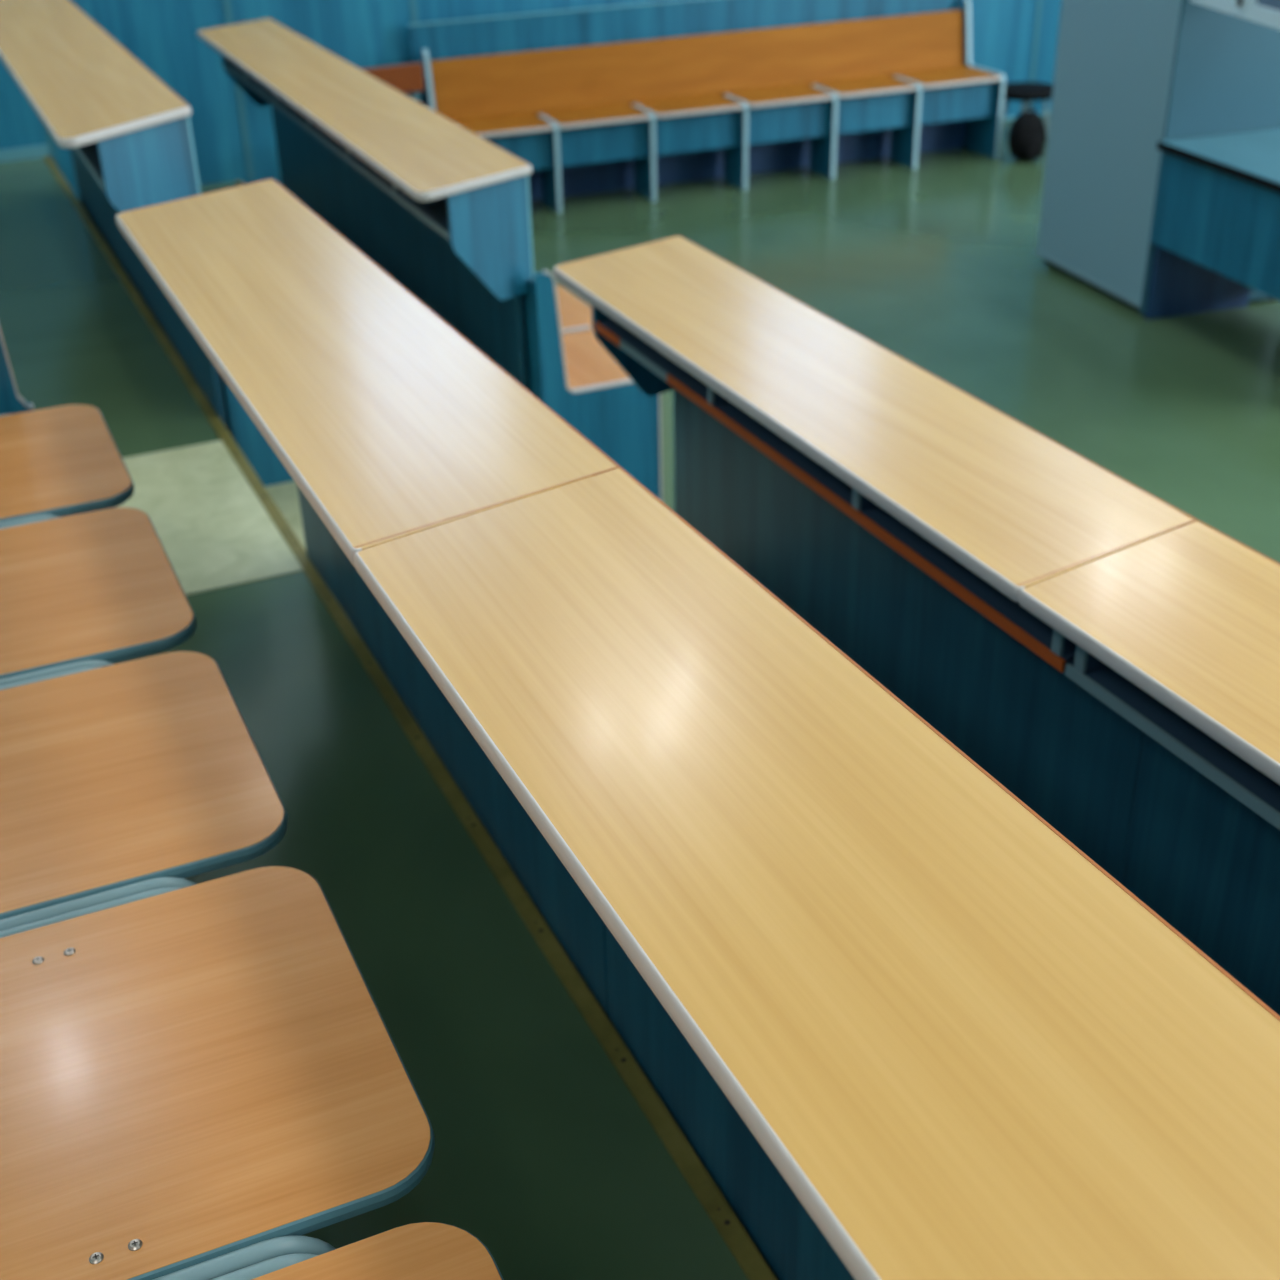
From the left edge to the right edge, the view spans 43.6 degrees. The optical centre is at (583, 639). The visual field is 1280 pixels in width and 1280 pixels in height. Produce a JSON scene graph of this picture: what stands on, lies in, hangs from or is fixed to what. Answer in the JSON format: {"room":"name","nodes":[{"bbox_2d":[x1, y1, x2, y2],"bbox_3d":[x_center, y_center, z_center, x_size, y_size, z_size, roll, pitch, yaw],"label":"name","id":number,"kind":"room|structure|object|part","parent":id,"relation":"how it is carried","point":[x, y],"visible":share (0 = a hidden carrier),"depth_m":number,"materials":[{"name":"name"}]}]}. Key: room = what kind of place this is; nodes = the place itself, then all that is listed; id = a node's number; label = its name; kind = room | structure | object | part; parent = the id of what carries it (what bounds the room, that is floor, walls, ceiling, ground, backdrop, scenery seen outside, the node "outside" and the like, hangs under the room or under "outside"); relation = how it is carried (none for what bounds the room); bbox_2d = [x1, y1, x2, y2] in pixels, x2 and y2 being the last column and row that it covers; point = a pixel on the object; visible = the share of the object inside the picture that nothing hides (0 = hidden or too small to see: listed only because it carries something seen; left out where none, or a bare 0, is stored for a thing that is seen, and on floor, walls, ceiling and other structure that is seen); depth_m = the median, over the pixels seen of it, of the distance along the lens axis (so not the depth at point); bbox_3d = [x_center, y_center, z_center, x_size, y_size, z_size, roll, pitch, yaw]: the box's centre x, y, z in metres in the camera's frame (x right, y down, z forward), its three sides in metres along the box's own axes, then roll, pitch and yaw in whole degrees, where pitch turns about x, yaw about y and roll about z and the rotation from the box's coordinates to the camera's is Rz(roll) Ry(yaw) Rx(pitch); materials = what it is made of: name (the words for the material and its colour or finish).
{"room":"lecture hall","nodes":[
{"label":"lecture hall","id":0,"kind":"room"},
{"bbox_2d":[200,180,305,549],"bbox_3d":[0.259,0.552,2.572,0.793,0.302,10.780,-14,31,-19],"label":"floor","id":1,"kind":"structure","parent":0,"point":[285,496],"depth_m":3.96,"materials":[{"name":"green tile"}]},
{"bbox_2d":[0,0,227,429],"bbox_3d":[-1.473,-1.278,4.714,0.327,0.935,2.892,-14,31,-19],"label":"school desk","id":2,"kind":"object","parent":1,"relation":"on","point":[127,134],"visible":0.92,"depth_m":3.85,"materials":[{"name":"brown wood"}]},
{"bbox_2d":[79,142,103,181],"bbox_3d":[-1.474,-1.591,4.572,0.200,0.014,2.781,-14,31,-19],"label":"shelf","id":3,"kind":"object","parent":2,"relation":"attached to","point":[88,153],"depth_m":3.65,"materials":[{"name":"grey"}]},
{"bbox_3d":[-0.947,-0.984,3.520,0.013,0.286,0.279,14,33,27],"label":"panel","id":4,"kind":"part","parent":2,"relation":"part of","materials":[{"name":"blue wood"}]},
{"bbox_3d":[-1.400,-1.343,4.843,0.017,0.914,2.620,-13,31,-19],"label":"modesty panel","id":5,"kind":"part","parent":2,"relation":"part of","materials":[{"name":"blue wood"}]},
{"bbox_2d":[219,373,293,486],"bbox_3d":[-0.890,-0.897,4.279,0.351,0.654,0.929,-14,31,-19],"label":"panel","id":6,"kind":"object","parent":1,"relation":"on","point":[269,469],"visible":0.02,"depth_m":3.96,"materials":[{"name":"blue wood"}]},
{"bbox_3d":[-1.050,-0.846,4.229,0.004,0.625,0.891,-14,31,-19],"label":"panel","id":7,"kind":"part","parent":6,"relation":"part of","materials":[{"name":"blue wood"}]},
{"bbox_2d":[197,18,533,387],"bbox_3d":[-0.765,-1.368,5.020,0.324,0.734,2.981,-13,31,-18],"label":"school desk","id":8,"kind":"object","parent":1,"relation":"on","point":[441,208],"visible":0.95,"depth_m":4.42,"materials":[{"name":"brown wood"}]},
{"bbox_3d":[-1.270,-2.172,6.081,0.014,0.286,0.250,21,37,36],"label":"panel","id":9,"kind":"part","parent":8,"relation":"part of","materials":[{"name":"blue wood"}]},
{"bbox_2d":[225,61,448,232],"bbox_3d":[-0.762,-1.588,4.920,0.184,0.014,2.883,-13,31,-18],"label":"shelf","id":10,"kind":"object","parent":8,"relation":"attached to","point":[433,212],"depth_m":4.38,"materials":[{"name":"grey wood"}]},
{"bbox_3d":[-0.681,-1.412,5.113,0.016,0.714,2.789,-13,31,-18],"label":"modesty panel","id":11,"kind":"part","parent":8,"relation":"part of","materials":[{"name":"blue wood"}]},
{"bbox_3d":[-0.221,-0.942,3.795,0.015,0.286,0.251,24,39,39],"label":"panel","id":12,"kind":"part","parent":8,"relation":"part of","materials":[{"name":"blue wood"}]},
{"bbox_2d":[116,179,619,1017],"bbox_3d":[-0.368,-0.052,2.431,0.311,0.935,1.571,-14,31,-19],"label":"school desk","id":13,"kind":"object","parent":1,"relation":"on","point":[388,423],"visible":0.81,"depth_m":2.05,"materials":[{"name":"brown wood"}]},
{"bbox_3d":[-0.265,-0.078,2.490,0.017,0.914,1.469,-14,31,-19],"label":"modesty panel","id":14,"kind":"part","parent":13,"relation":"part of","materials":[{"name":"blue wood"}]},
{"bbox_2d":[354,467,1279,1279],"bbox_3d":[0.246,0.623,1.175,0.317,0.935,1.668,-14,31,-19],"label":"school desk","id":15,"kind":"object","parent":1,"relation":"on","point":[904,1026],"visible":0.97,"depth_m":1.03,"materials":[{"name":"brown wood"}]},
{"bbox_3d":[0.346,0.590,1.247,0.017,0.914,1.600,-14,31,-19],"label":"modesty panel","id":16,"kind":"part","parent":15,"relation":"part of","materials":[{"name":"blue wood"}]},
{"bbox_2d":[553,236,1196,882],"bbox_3d":[0.357,-0.112,2.684,0.306,0.734,1.560,-13,31,-18],"label":"school desk","id":17,"kind":"object","parent":1,"relation":"on","point":[905,517],"visible":0.85,"depth_m":2.43,"materials":[{"name":"brown wood"}]},
{"bbox_3d":[0.111,-0.617,3.189,0.226,0.286,0.016,-22,34,-30],"label":"panel","id":18,"kind":"part","parent":17,"relation":"part of","materials":[{"name":"blue wood"}]},
{"bbox_2d":[598,318,1075,670],"bbox_3d":[0.377,-0.321,2.562,0.187,0.014,1.517,-13,31,-18],"label":"shelf","id":19,"kind":"object","parent":17,"relation":"attached to","point":[1007,614],"depth_m":2.30,"materials":[{"name":"orange"}]},
{"bbox_3d":[0.471,-0.137,2.739,0.017,0.714,1.465,-13,31,-18],"label":"modesty panel","id":20,"kind":"part","parent":17,"relation":"part of","materials":[{"name":"blue wood"}]},
{"bbox_2d":[1018,520,1279,1015],"bbox_3d":[0.939,0.558,1.439,0.320,0.734,1.609,-14,31,-19],"label":"school desk","id":21,"kind":"object","parent":1,"relation":"on","point":[1176,631],"visible":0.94,"depth_m":1.83,"materials":[{"name":"brown wood"}]},
{"bbox_2d":[1070,662,1279,811],"bbox_3d":[0.953,0.341,1.330,0.198,0.014,1.601,-14,31,-19],"label":"shelf","id":22,"kind":"object","parent":21,"relation":"attached to","point":[1228,771],"depth_m":1.76,"materials":[{"name":"grey"}]},
{"bbox_3d":[1.049,0.526,1.507,0.017,0.714,1.555,-14,31,-19],"label":"modesty panel","id":23,"kind":"part","parent":21,"relation":"part of","materials":[{"name":"blue wood"}]},
{"bbox_2d":[0,157,747,1279],"bbox_3d":[-0.523,0.654,2.247,0.942,0.501,10.780,-14,31,-19],"label":"floor","id":24,"kind":"structure","parent":0,"point":[544,1154],"depth_m":2.32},
{"bbox_2d":[0,329,33,414],"bbox_3d":[-1.146,-0.310,2.761,0.404,0.731,0.020,-14,31,-19],"label":"end panel","id":25,"kind":"object","parent":24,"relation":"on","point":[11,402],"visible":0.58,"depth_m":2.76,"materials":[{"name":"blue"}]},
{"bbox_2d":[0,404,133,526],"bbox_3d":[-0.996,-0.243,2.486,0.536,0.870,0.477,-14,31,-19],"label":"chair","id":26,"kind":"object","parent":24,"relation":"on","point":[65,460],"visible":0.69,"depth_m":2.49,"materials":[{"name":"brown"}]},
{"bbox_3d":[-0.946,-0.134,2.285,0.437,0.850,0.016,-14,31,-19],"label":"frame","id":27,"kind":"part","parent":26,"relation":"part of","materials":[{"name":"teal"}]},
{"bbox_2d":[0,507,195,685],"bbox_3d":[-0.808,-0.035,2.099,0.536,0.870,0.477,-14,31,-19],"label":"chair","id":28,"kind":"object","parent":24,"relation":"on","point":[99,588],"visible":0.68,"depth_m":2.10,"materials":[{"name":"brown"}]},
{"bbox_3d":[-0.939,-0.127,2.271,0.437,0.850,0.016,-14,31,-19],"label":"frame","id":29,"kind":"part","parent":28,"relation":"part of","materials":[{"name":"teal"}]},
{"bbox_3d":[-0.758,0.074,1.898,0.437,0.850,0.016,-14,31,-19],"label":"frame","id":30,"kind":"part","parent":28,"relation":"part of","materials":[{"name":"teal"}]},
{"bbox_2d":[0,651,286,930],"bbox_3d":[-0.621,0.173,1.712,0.536,0.870,0.477,-14,31,-19],"label":"chair","id":31,"kind":"object","parent":24,"relation":"on","point":[125,779],"visible":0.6,"depth_m":1.70,"materials":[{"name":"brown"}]},
{"bbox_3d":[-0.751,0.081,1.883,0.437,0.850,0.016,-14,31,-19],"label":"frame","id":32,"kind":"part","parent":31,"relation":"part of","materials":[{"name":"teal"}]},
{"bbox_3d":[-0.570,0.282,1.511,0.437,0.850,0.016,-14,31,-19],"label":"frame","id":33,"kind":"part","parent":31,"relation":"part of","materials":[{"name":"teal"}]},
{"bbox_2d":[0,866,434,1279],"bbox_3d":[-0.433,0.381,1.325,0.536,0.870,0.477,-14,31,-19],"label":"chair","id":34,"kind":"object","parent":24,"relation":"on","point":[199,1081],"visible":0.93,"depth_m":1.31,"materials":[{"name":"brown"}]},
{"bbox_3d":[-0.563,0.289,1.496,0.437,0.850,0.016,-14,31,-19],"label":"frame","id":35,"kind":"part","parent":34,"relation":"part of","materials":[{"name":"teal"}]},
{"bbox_3d":[-0.382,0.489,1.124,0.437,0.850,0.016,-14,31,-19],"label":"frame","id":36,"kind":"part","parent":34,"relation":"part of","materials":[{"name":"teal"}]},
{"bbox_2d":[211,1222,503,1279],"bbox_3d":[-0.245,0.589,0.938,0.536,0.870,0.477,-14,31,-19],"label":"chair","id":37,"kind":"object","parent":24,"relation":"on","point":[423,1250],"visible":1,"depth_m":1.15,"materials":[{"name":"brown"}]},
{"bbox_3d":[-0.375,0.497,1.109,0.437,0.850,0.016,-14,31,-19],"label":"frame","id":38,"kind":"part","parent":37,"relation":"part of","materials":[{"name":"teal"}]},
{"bbox_2d":[44,156,777,1279],"bbox_3d":[-0.323,0.111,2.720,0.029,0.034,9.660,-14,31,-19],"label":"trim","id":39,"kind":"structure","parent":24,"relation":"on","point":[746,1253],"depth_m":2.26,"materials":[{"name":"gold metal"}]},
{"bbox_2d":[170,350,729,1224],"bbox_3d":[-0.327,0.095,2.714,0.007,0.001,4.075,-14,31,-19],"label":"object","id":40,"kind":"structure","parent":39,"relation":"attached to","point":[727,1222],"depth_m":2.18,"materials":[{"name":"black"}]},
{"bbox_2d":[0,0,1061,200],"bbox_3d":[-1.141,-3.101,6.659,11.000,2.600,0.120,-14,31,-19],"label":"wall","id":41,"kind":"structure","parent":0,"point":[161,35],"depth_m":6.88,"materials":[{"name":"blue wood"}]},
{"bbox_2d":[0,145,49,161],"bbox_3d":[-4.175,-1.555,5.933,4.262,0.045,0.015,-14,31,-19],"label":"baseboard","id":42,"kind":"structure","parent":41,"relation":"attached to","point":[39,151],"depth_m":6.59,"materials":[{"name":"teal"}]},
{"bbox_2d":[45,126,58,168],"bbox_3d":[-2.248,-3.020,6.087,0.024,2.700,0.006,-14,31,-19],"label":"trim","id":43,"kind":"structure","parent":41,"relation":"attached to","point":[50,139],"depth_m":6.63,"materials":[{"name":"teal"}]},
{"bbox_2d":[224,0,253,178],"bbox_3d":[-1.508,-3.199,6.350,0.024,2.700,0.006,-14,31,-19],"label":"trim","id":44,"kind":"structure","parent":41,"relation":"attached to","point":[228,12],"depth_m":6.88,"materials":[{"name":"teal"}]},
{"bbox_2d":[235,180,243,185],"bbox_3d":[0.395,0.113,3.069,0.029,0.034,9.660,-14,31,-19],"label":"trim","id":45,"kind":"structure","parent":41,"relation":"attached to","point":[239,182],"depth_m":6.94,"materials":[{"name":"gold metal"}]},
{"bbox_2d":[410,0,417,23],"bbox_3d":[-0.763,-3.292,6.662,0.024,2.900,0.006,-14,31,-19],"label":"trim","id":46,"kind":"structure","parent":41,"relation":"attached to","point":[412,2],"depth_m":6.97,"materials":[{"name":"teal"}]},
{"bbox_2d":[1004,111,1050,119],"bbox_3d":[2.931,-2.913,8.655,2.300,0.012,0.012,-14,31,-19],"label":"baseboard","id":47,"kind":"structure","parent":41,"relation":"attached to","point":[1049,112],"depth_m":8.41,"materials":[{"name":"teal"}]},
{"bbox_2d":[1030,0,1041,110],"bbox_3d":[2.300,-4.034,7.750,0.024,2.900,0.006,-14,31,-19],"label":"trim","id":48,"kind":"structure","parent":41,"relation":"attached to","point":[1039,2],"depth_m":8.27,"materials":[{"name":"teal"}]},
{"bbox_2d":[530,114,1279,562],"bbox_3d":[3.358,-0.111,3.720,5.985,0.100,10.780,-14,31,-19],"label":"floor","id":49,"kind":"structure","parent":0,"point":[936,264],"depth_m":5.67,"materials":[{"name":"green tile"}]},
{"bbox_2d":[361,63,424,101],"bbox_3d":[-0.885,-2.110,6.883,0.535,0.632,0.300,-14,31,-19],"label":"wooden bench","id":50,"kind":"object","parent":49,"relation":"on","point":[406,78],"visible":0.17,"depth_m":6.90,"materials":[{"name":"brown laminate"}]},
{"bbox_3d":[-0.726,-2.209,7.080,0.022,0.600,0.020,-14,31,-19],"label":"leg","id":51,"kind":"part","parent":50,"relation":"part of","materials":[{"name":"teal"}]},
{"bbox_2d":[522,270,671,508],"bbox_3d":[-0.090,-0.828,4.461,0.399,0.694,0.930,-13,31,-18],"label":"bench","id":52,"kind":"object","parent":49,"relation":"on","point":[568,369],"visible":0.39,"depth_m":4.12,"materials":[{"name":"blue wood"}]},
{"bbox_3d":[-0.273,-0.773,4.407,0.004,0.665,0.891,-13,31,-18],"label":"panel","id":53,"kind":"part","parent":52,"relation":"part of","materials":[{"name":"blue wood"}]},
{"bbox_3d":[-0.157,-0.946,4.645,0.350,0.018,0.433,-13,31,-18],"label":"seat","id":54,"kind":"part","parent":52,"relation":"part of","materials":[{"name":"brown wood"}]},
{"bbox_3d":[0.012,-0.746,4.274,0.350,0.018,0.433,-13,31,-18],"label":"seat","id":55,"kind":"part","parent":52,"relation":"part of","materials":[{"name":"brown wood"}]},
{"bbox_3d":[0.216,-0.504,4.218,0.028,0.342,0.021,-13,31,-18],"label":"rail","id":56,"kind":"part","parent":52,"relation":"part of","materials":[{"name":"green metal"}]},
{"bbox_2d":[408,0,1005,213],"bbox_3d":[0.634,-2.490,7.295,2.764,0.776,0.463,-11,30,-15],"label":"bench","id":57,"kind":"object","parent":49,"relation":"on","point":[641,97],"visible":0.89,"depth_m":7.31,"materials":[{"name":"orange laminate"}]},
{"bbox_3d":[-0.620,-2.188,6.957,0.017,0.675,0.404,-11,30,-15],"label":"support panel","id":58,"kind":"part","parent":57,"relation":"part of","materials":[{"name":"metal"}]},
{"bbox_3d":[-0.389,-2.239,6.967,0.440,0.018,0.342,-11,30,-15],"label":"seat","id":59,"kind":"part","parent":57,"relation":"part of","materials":[{"name":"orange laminate"}]},
{"bbox_3d":[-0.149,-2.107,7.079,0.017,0.379,0.230,-11,30,-15],"label":"support panel","id":60,"kind":"part","parent":57,"relation":"part of","materials":[{"name":"blue wood"}]},
{"bbox_3d":[0.041,-2.325,7.087,0.424,0.018,0.342,-11,30,-15],"label":"seat","id":61,"kind":"part","parent":57,"relation":"part of","materials":[{"name":"orange laminate"}]},
{"bbox_3d":[0.273,-2.191,7.197,0.017,0.379,0.230,-11,30,-15],"label":"support panel","id":62,"kind":"part","parent":57,"relation":"part of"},
{"bbox_3d":[0.462,-2.410,7.205,0.424,0.018,0.342,-11,30,-15],"label":"seat","id":63,"kind":"part","parent":57,"relation":"part of","materials":[{"name":"orange laminate"}]},
{"bbox_3d":[0.563,-2.586,7.479,2.760,0.770,0.018,-11,30,-15],"label":"panel","id":64,"kind":"part","parent":57,"relation":"part of","materials":[{"name":"orange wood"}]},
{"bbox_3d":[0.581,-2.648,7.370,2.645,0.266,0.070,-11,30,-15],"label":"backrest","id":65,"kind":"part","parent":57,"relation":"part of","materials":[{"name":"orange laminate"}]},
{"bbox_3d":[0.694,-2.276,7.315,0.017,0.379,0.230,-11,30,-15],"label":"support panel","id":66,"kind":"part","parent":57,"relation":"part of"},
{"bbox_3d":[0.883,-2.494,7.323,0.421,0.018,0.342,-11,30,-15],"label":"seat","id":67,"kind":"part","parent":57,"relation":"part of","materials":[{"name":"orange laminate"}]},
{"bbox_3d":[1.113,-2.360,7.432,0.017,0.379,0.230,-11,30,-15],"label":"support panel","id":68,"kind":"part","parent":57,"relation":"part of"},
{"bbox_3d":[1.294,-2.577,7.438,0.405,0.018,0.342,-11,30,-15],"label":"seat","id":69,"kind":"part","parent":57,"relation":"part of","materials":[{"name":"orange laminate"}]},
{"bbox_3d":[1.517,-2.441,7.545,0.017,0.379,0.230,-11,30,-15],"label":"support panel","id":70,"kind":"part","parent":57,"relation":"part of","materials":[{"name":"blue wood"}]},
{"bbox_3d":[1.704,-2.659,7.553,0.418,0.018,0.342,-11,30,-15],"label":"seat","id":71,"kind":"part","parent":57,"relation":"part of","materials":[{"name":"orange laminate"}]},
{"bbox_3d":[1.899,-2.692,7.662,0.017,0.675,0.404,-11,30,-15],"label":"support panel","id":72,"kind":"part","parent":57,"relation":"part of","materials":[{"name":"blue wood"}]},
{"bbox_2d":[1001,82,1052,138],"bbox_3d":[2.200,-2.628,7.967,0.300,0.245,0.300,-14,31,-19],"label":"stool","id":73,"kind":"object","parent":49,"relation":"on","point":[1014,91],"visible":0.62,"depth_m":7.86,"materials":[{"name":"black fabric"}]},
{"bbox_3d":[2.103,-2.625,8.013,0.048,0.203,0.018,9,31,20],"label":"leg","id":74,"kind":"part","parent":73,"relation":"part of","materials":[{"name":"grey metal"}]},
{"bbox_3d":[2.161,-2.561,7.893,0.018,0.203,0.048,9,31,20],"label":"leg","id":75,"kind":"part","parent":73,"relation":"part of","materials":[{"name":"grey"}]},
{"bbox_3d":[2.196,-2.716,7.918,0.300,0.044,0.300,-14,31,-19],"label":"seat","id":76,"kind":"part","parent":73,"relation":"part of","materials":[{"name":"black fabric"}]},
{"bbox_3d":[2.298,-2.594,7.941,0.048,0.203,0.018,9,31,20],"label":"leg","id":77,"kind":"part","parent":73,"relation":"part of","materials":[{"name":"grey"}]},
{"bbox_2d":[1008,106,1046,160],"bbox_3d":[2.099,-2.389,7.538,0.179,0.250,0.162,-14,31,-19],"label":"backpack","id":78,"kind":"object","parent":49,"relation":"on","point":[1027,135],"visible":1,"depth_m":7.50,"materials":[{"name":"black fabric"}]},
{"bbox_3d":[2.091,-2.483,7.498,0.081,0.044,0.012,-14,31,-19],"label":"handle","id":79,"kind":"part","parent":78,"relation":"part of","materials":[{"name":"black fabric"}]},
{"bbox_2d":[1035,0,1279,317],"bbox_3d":[2.068,-2.091,5.469,0.566,1.750,0.742,-9,30,-12],"label":"tall cabinet","id":80,"kind":"object","parent":49,"relation":"on","point":[1130,76],"visible":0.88,"depth_m":5.44,"materials":[{"name":"blue"}]},
{"bbox_3d":[1.828,-1.319,5.826,0.006,0.014,0.728,-9,30,-12],"label":"trim","id":81,"kind":"part","parent":80,"relation":"part of","materials":[{"name":"teal"}]},
{"bbox_3d":[1.805,-2.070,5.408,0.017,1.708,0.726,-9,30,-12],"label":"door","id":82,"kind":"part","parent":80,"relation":"part of","materials":[{"name":"blue"}]},
{"bbox_3d":[2.163,-1.927,5.157,0.564,1.738,0.012,-9,30,-12],"label":"panel","id":83,"kind":"part","parent":80,"relation":"part of","materials":[{"name":"blue"}]},
{"bbox_2d":[1145,128,1279,319],"bbox_3d":[2.314,-1.199,5.030,0.633,0.602,0.948,-9,30,-12],"label":"table","id":84,"kind":"object","parent":49,"relation":"on","point":[1215,236],"visible":1,"depth_m":5.10,"materials":[{"name":"teal"}]},
{"bbox_3d":[2.118,-1.391,5.412,0.393,0.580,0.016,-9,30,-12],"label":"panel","id":85,"kind":"part","parent":84,"relation":"part of","materials":[{"name":"blue wood"}]},
{"bbox_2d":[1190,0,1279,29],"bbox_3d":[2.072,-1.851,4.627,0.312,0.947,0.800,-4,29,-3],"label":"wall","id":86,"kind":"structure","parent":84,"relation":"on","point":[1265,12],"depth_m":4.61,"materials":[{"name":"white paint"}]},
{"bbox_3d":[1.912,-2.132,4.704,0.025,0.520,0.365,-4,29,-3],"label":"door","id":87,"kind":"part","parent":86,"relation":"part of","materials":[{"name":"teal"}]},
{"bbox_3d":[1.915,-1.905,4.646,0.010,0.120,0.015,-4,29,-3],"label":"handle","id":88,"kind":"part","parent":86,"relation":"part of","materials":[{"name":"black"}]},
{"bbox_3d":[1.946,-1.954,4.382,0.025,0.520,0.365,-4,29,-3],"label":"door","id":89,"kind":"part","parent":86,"relation":"part of","materials":[{"name":"teal"}]},
{"bbox_3d":[1.945,-1.952,4.383,0.006,0.425,0.275,-4,29,-3],"label":"pane","id":90,"kind":"part","parent":86,"relation":"part of","materials":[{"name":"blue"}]}
]}

